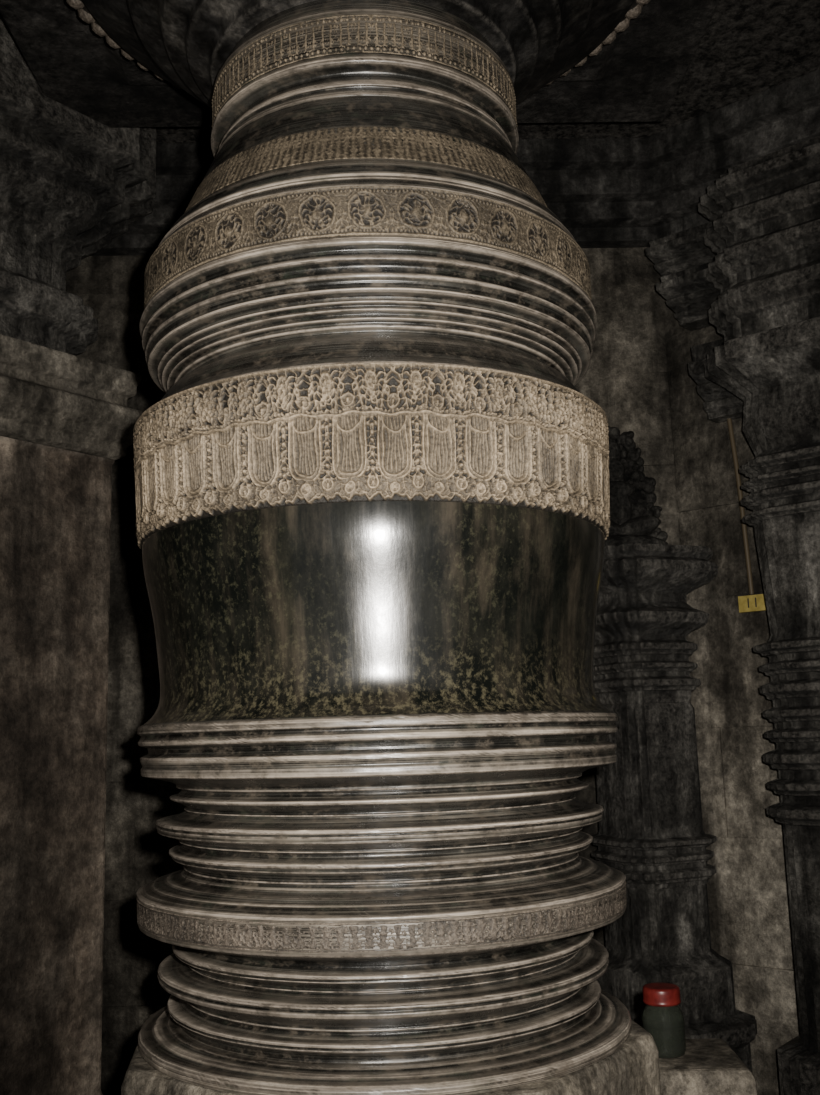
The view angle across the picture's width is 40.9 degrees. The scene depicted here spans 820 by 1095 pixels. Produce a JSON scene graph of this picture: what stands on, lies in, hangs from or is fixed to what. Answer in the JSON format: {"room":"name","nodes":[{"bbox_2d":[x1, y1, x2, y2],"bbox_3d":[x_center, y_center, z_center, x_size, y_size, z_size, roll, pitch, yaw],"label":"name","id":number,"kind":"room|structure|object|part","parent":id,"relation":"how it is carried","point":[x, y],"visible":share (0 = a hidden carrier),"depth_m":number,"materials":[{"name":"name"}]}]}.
{"room":"house of worship","nodes":[
{"label":"house of worship","id":0,"kind":"room"},
{"bbox_2d":[0,12,155,1094],"bbox_3d":[-1.519,0.301,3.286,1.240,3.600,1.240,-9,-12,38],"label":"pillar","id":1,"kind":"structure","parent":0,"point":[72,183],"depth_m":3.20,"materials":[{"name":"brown stone"}]},
{"bbox_3d":[-1.539,-0.408,3.407,1.020,0.280,1.020,-9,-12,38],"label":"cornice moulding","id":2,"kind":"part","parent":1,"relation":"part of","materials":[{"name":"stone"}]},
{"bbox_2d":[66,247,690,1094],"bbox_3d":[-0.199,0.329,3.967,2.740,3.700,0.261,-1,-10,-2],"label":"wall","id":3,"kind":"structure","parent":0,"point":[626,375],"depth_m":3.87,"materials":[{"name":"stone"}]},
{"bbox_2d":[90,138,656,255],"bbox_3d":[-0.238,-1.272,4.034,2.340,0.320,0.270,-1,-10,-2],"label":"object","id":4,"kind":"structure","parent":3,"relation":"attached to","point":[598,189],"depth_m":3.98,"materials":[{"name":"stone"}]},
{"bbox_2d":[593,543,717,704],"bbox_3d":[0.751,0.269,3.629,0.460,0.490,0.460,2,-10,-22],"label":"trim","id":5,"kind":"structure","parent":3,"relation":"attached to","point":[644,618],"depth_m":3.48,"materials":[{"name":"stone"}]},
{"bbox_2d":[605,426,667,545],"bbox_3d":[0.718,-0.197,3.835,0.356,0.500,0.240,-1,-10,-2],"label":"carving","id":6,"kind":"object","parent":5,"relation":"on","point":[634,515],"visible":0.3,"depth_m":3.81,"materials":[{"name":"stone"}]},
{"bbox_2d":[156,0,819,142],"bbox_3d":[-0.156,-1.896,1.945,5.700,0.200,5.200,-1,-10,-2],"label":"ceiling","id":7,"kind":"structure","parent":0,"point":[747,48],"depth_m":3.55,"materials":[{"name":"stone"}]},
{"bbox_2d":[645,221,743,422],"bbox_3d":[1.566,-0.870,3.428,1.680,0.660,0.315,-9,-12,38],"label":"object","id":8,"kind":"structure","parent":0,"point":[682,259],"depth_m":3.82,"materials":[{"name":"grey stone"}]},
{"bbox_3d":[1.571,-1.124,3.488,1.680,0.140,0.274,-9,-12,38],"label":"cornice","id":9,"kind":"part","parent":8,"relation":"part of","materials":[{"name":"stone"}]},
{"bbox_3d":[1.582,-0.971,3.430,1.630,0.140,0.315,-9,-12,38],"label":"cornice","id":10,"kind":"part","parent":8,"relation":"part of","materials":[{"name":"stone"}]},
{"bbox_3d":[1.637,-0.667,3.379,1.560,0.240,0.254,-9,-12,38],"label":"cornice","id":11,"kind":"part","parent":8,"relation":"part of","materials":[{"name":"stone"}]},
{"bbox_2d":[662,296,799,1094],"bbox_3d":[1.771,0.175,3.400,2.265,3.700,0.259,-9,-12,38],"label":"wall","id":12,"kind":"structure","parent":0,"point":[748,896],"depth_m":3.73,"materials":[{"name":"stone"}]},
{"bbox_2d":[646,69,819,238],"bbox_3d":[1.596,-1.415,3.511,1.865,0.320,0.270,-9,-12,38],"label":"ceiling beam","id":13,"kind":"structure","parent":12,"relation":"attached to","point":[686,158],"depth_m":3.81,"materials":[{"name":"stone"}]},
{"bbox_2d":[727,418,753,593],"bbox_3d":[1.138,-0.146,3.789,0.038,0.621,0.035,-1,-10,-2],"label":"cable","id":14,"kind":"object","parent":12,"relation":"attached to","point":[729,421],"depth_m":3.78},
{"bbox_2d":[738,594,766,612],"bbox_3d":[1.161,0.189,3.721,0.095,0.055,0.026,-9,-12,38],"label":"tag","id":15,"kind":"object","parent":12,"relation":"attached to","point":[750,603],"visible":0.9,"depth_m":3.71,"materials":[{"name":"paint"}]},
{"bbox_3d":[-0.050,1.799,1.314,5.700,0.100,5.200,-1,-10,-2],"label":"floor","id":16,"kind":"structure","parent":0,"visible":0},
{"bbox_2d":[121,1014,660,1094],"bbox_3d":[-0.042,1.000,2.060,0.964,0.207,0.964,-1,-10,-2],"label":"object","id":17,"kind":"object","parent":16,"relation":"on","point":[634,1068],"depth_m":1.81,"materials":[{"name":"grey stone"}]},
{"bbox_2d":[136,711,630,1094],"bbox_3d":[-0.053,0.618,2.126,0.927,0.567,0.927,1,-10,-14],"label":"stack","id":18,"kind":"object","parent":17,"relation":"on","point":[379,818],"depth_m":1.76,"materials":[{"name":"grey stone"}]},
{"bbox_2d":[142,501,609,723],"bbox_3d":[-0.066,0.161,2.204,0.918,0.360,0.918,1,-10,-14],"label":"drum","id":19,"kind":"object","parent":18,"relation":"on","point":[373,607],"visible":0.98,"depth_m":1.81,"materials":[{"name":"black stone"}]},
{"bbox_2d":[140,0,596,400],"bbox_3d":[-0.087,-0.559,2.327,0.938,1.115,0.938,-2,-10,1],"label":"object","id":20,"kind":"object","parent":19,"relation":"on","point":[347,298],"visible":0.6,"depth_m":1.97,"materials":[{"name":"grey stone"}]},
{"bbox_2d":[80,0,315,107],"label":"column capital","id":21,"kind":"object","parent":20,"relation":"on","point":[187,46],"depth_m":2.34,"materials":[{"name":"stone"}]},
{"bbox_2d":[66,0,650,88],"bbox_3d":[-0.110,-1.342,2.461,1.436,0.052,1.438,-1,-10,-2],"label":"beads","id":22,"kind":"object","parent":21,"relation":"attached to","point":[633,13],"visible":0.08,"depth_m":2.72,"materials":[{"name":"stone"}]},
{"bbox_2d":[0,0,719,127],"bbox_3d":[-0.116,-1.564,2.498,1.897,0.270,1.897,-1,-10,-2],"label":"abacus","id":23,"kind":"object","parent":21,"relation":"on","point":[638,76],"visible":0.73,"depth_m":3.12,"materials":[{"name":"stone"}]},
{"bbox_2d":[212,15,516,126],"bbox_3d":[-0.098,-0.910,2.387,0.655,0.083,0.654,-7,-11,31],"label":"band","id":24,"kind":"object","parent":20,"relation":"attached to","point":[215,100],"visible":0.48,"depth_m":2.10,"materials":[{"name":"stone"}]},
{"bbox_2d":[184,126,548,212],"bbox_3d":[-0.090,-0.658,2.344,0.812,0.089,0.812,0,-10,-11],"label":"band","id":25,"kind":"object","parent":20,"relation":"attached to","point":[294,149],"visible":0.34,"depth_m":1.99,"materials":[{"name":"stone"}]},
{"bbox_2d":[144,186,591,308],"bbox_3d":[-0.085,-0.494,2.316,0.923,0.091,0.923,-11,-13,42],"label":"band","id":26,"kind":"object","parent":20,"relation":"attached to","point":[347,210],"visible":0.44,"depth_m":1.90,"materials":[{"name":"stone"}]},
{"bbox_2d":[133,362,609,549],"bbox_3d":[-0.074,-0.110,2.250,0.960,0.231,0.960,-1,-10,-2],"label":"band","id":27,"kind":"object","parent":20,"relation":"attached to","point":[373,431],"visible":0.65,"depth_m":1.83,"materials":[{"name":"stone"}]},
{"bbox_2d":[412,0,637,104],"label":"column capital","id":28,"kind":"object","parent":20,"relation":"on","point":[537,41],"depth_m":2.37,"materials":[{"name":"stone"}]},
{"bbox_3d":[-0.052,0.667,2.117,0.922,0.045,0.922,8,-13,-43],"label":"carved disc rim","id":29,"kind":"part","parent":18,"relation":"part of","materials":[{"name":"grey stone"}]},
{"bbox_2d":[591,702,756,1071],"bbox_3d":[0.781,1.289,3.454,0.480,1.580,0.480,2,-10,-22],"label":"pillar base","id":30,"kind":"object","parent":16,"relation":"on","point":[651,831],"visible":0.77,"depth_m":3.37,"materials":[{"name":"stone"}]},
{"bbox_2d":[659,1038,756,1094],"bbox_3d":[0.556,1.159,2.242,0.250,0.240,0.250,-2,-10,2],"label":"block","id":31,"kind":"object","parent":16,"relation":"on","point":[707,1066],"visible":0.5,"depth_m":2.15,"materials":[{"name":"stone"}]},
{"bbox_2d":[642,982,685,1058],"bbox_3d":[0.523,0.975,2.273,0.086,0.132,0.086,-1,-10,-2],"label":"glass jar","id":32,"kind":"object","parent":31,"relation":"on","point":[662,1017],"visible":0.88,"depth_m":2.24,"materials":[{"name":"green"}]},
{"bbox_3d":[0.521,0.927,2.281,0.078,0.033,0.078,-1,-10,-2],"label":"lid","id":33,"kind":"part","parent":32,"relation":"part of","materials":[{"name":"red plastic"}]},
{"bbox_2d":[698,136,819,1094],"bbox_3d":[1.361,0.394,3.421,0.620,3.300,0.620,-9,-12,38],"label":"pillar","id":34,"kind":"structure","parent":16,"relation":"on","point":[764,212],"depth_m":3.39,"materials":[{"name":"stone"}]}
]}

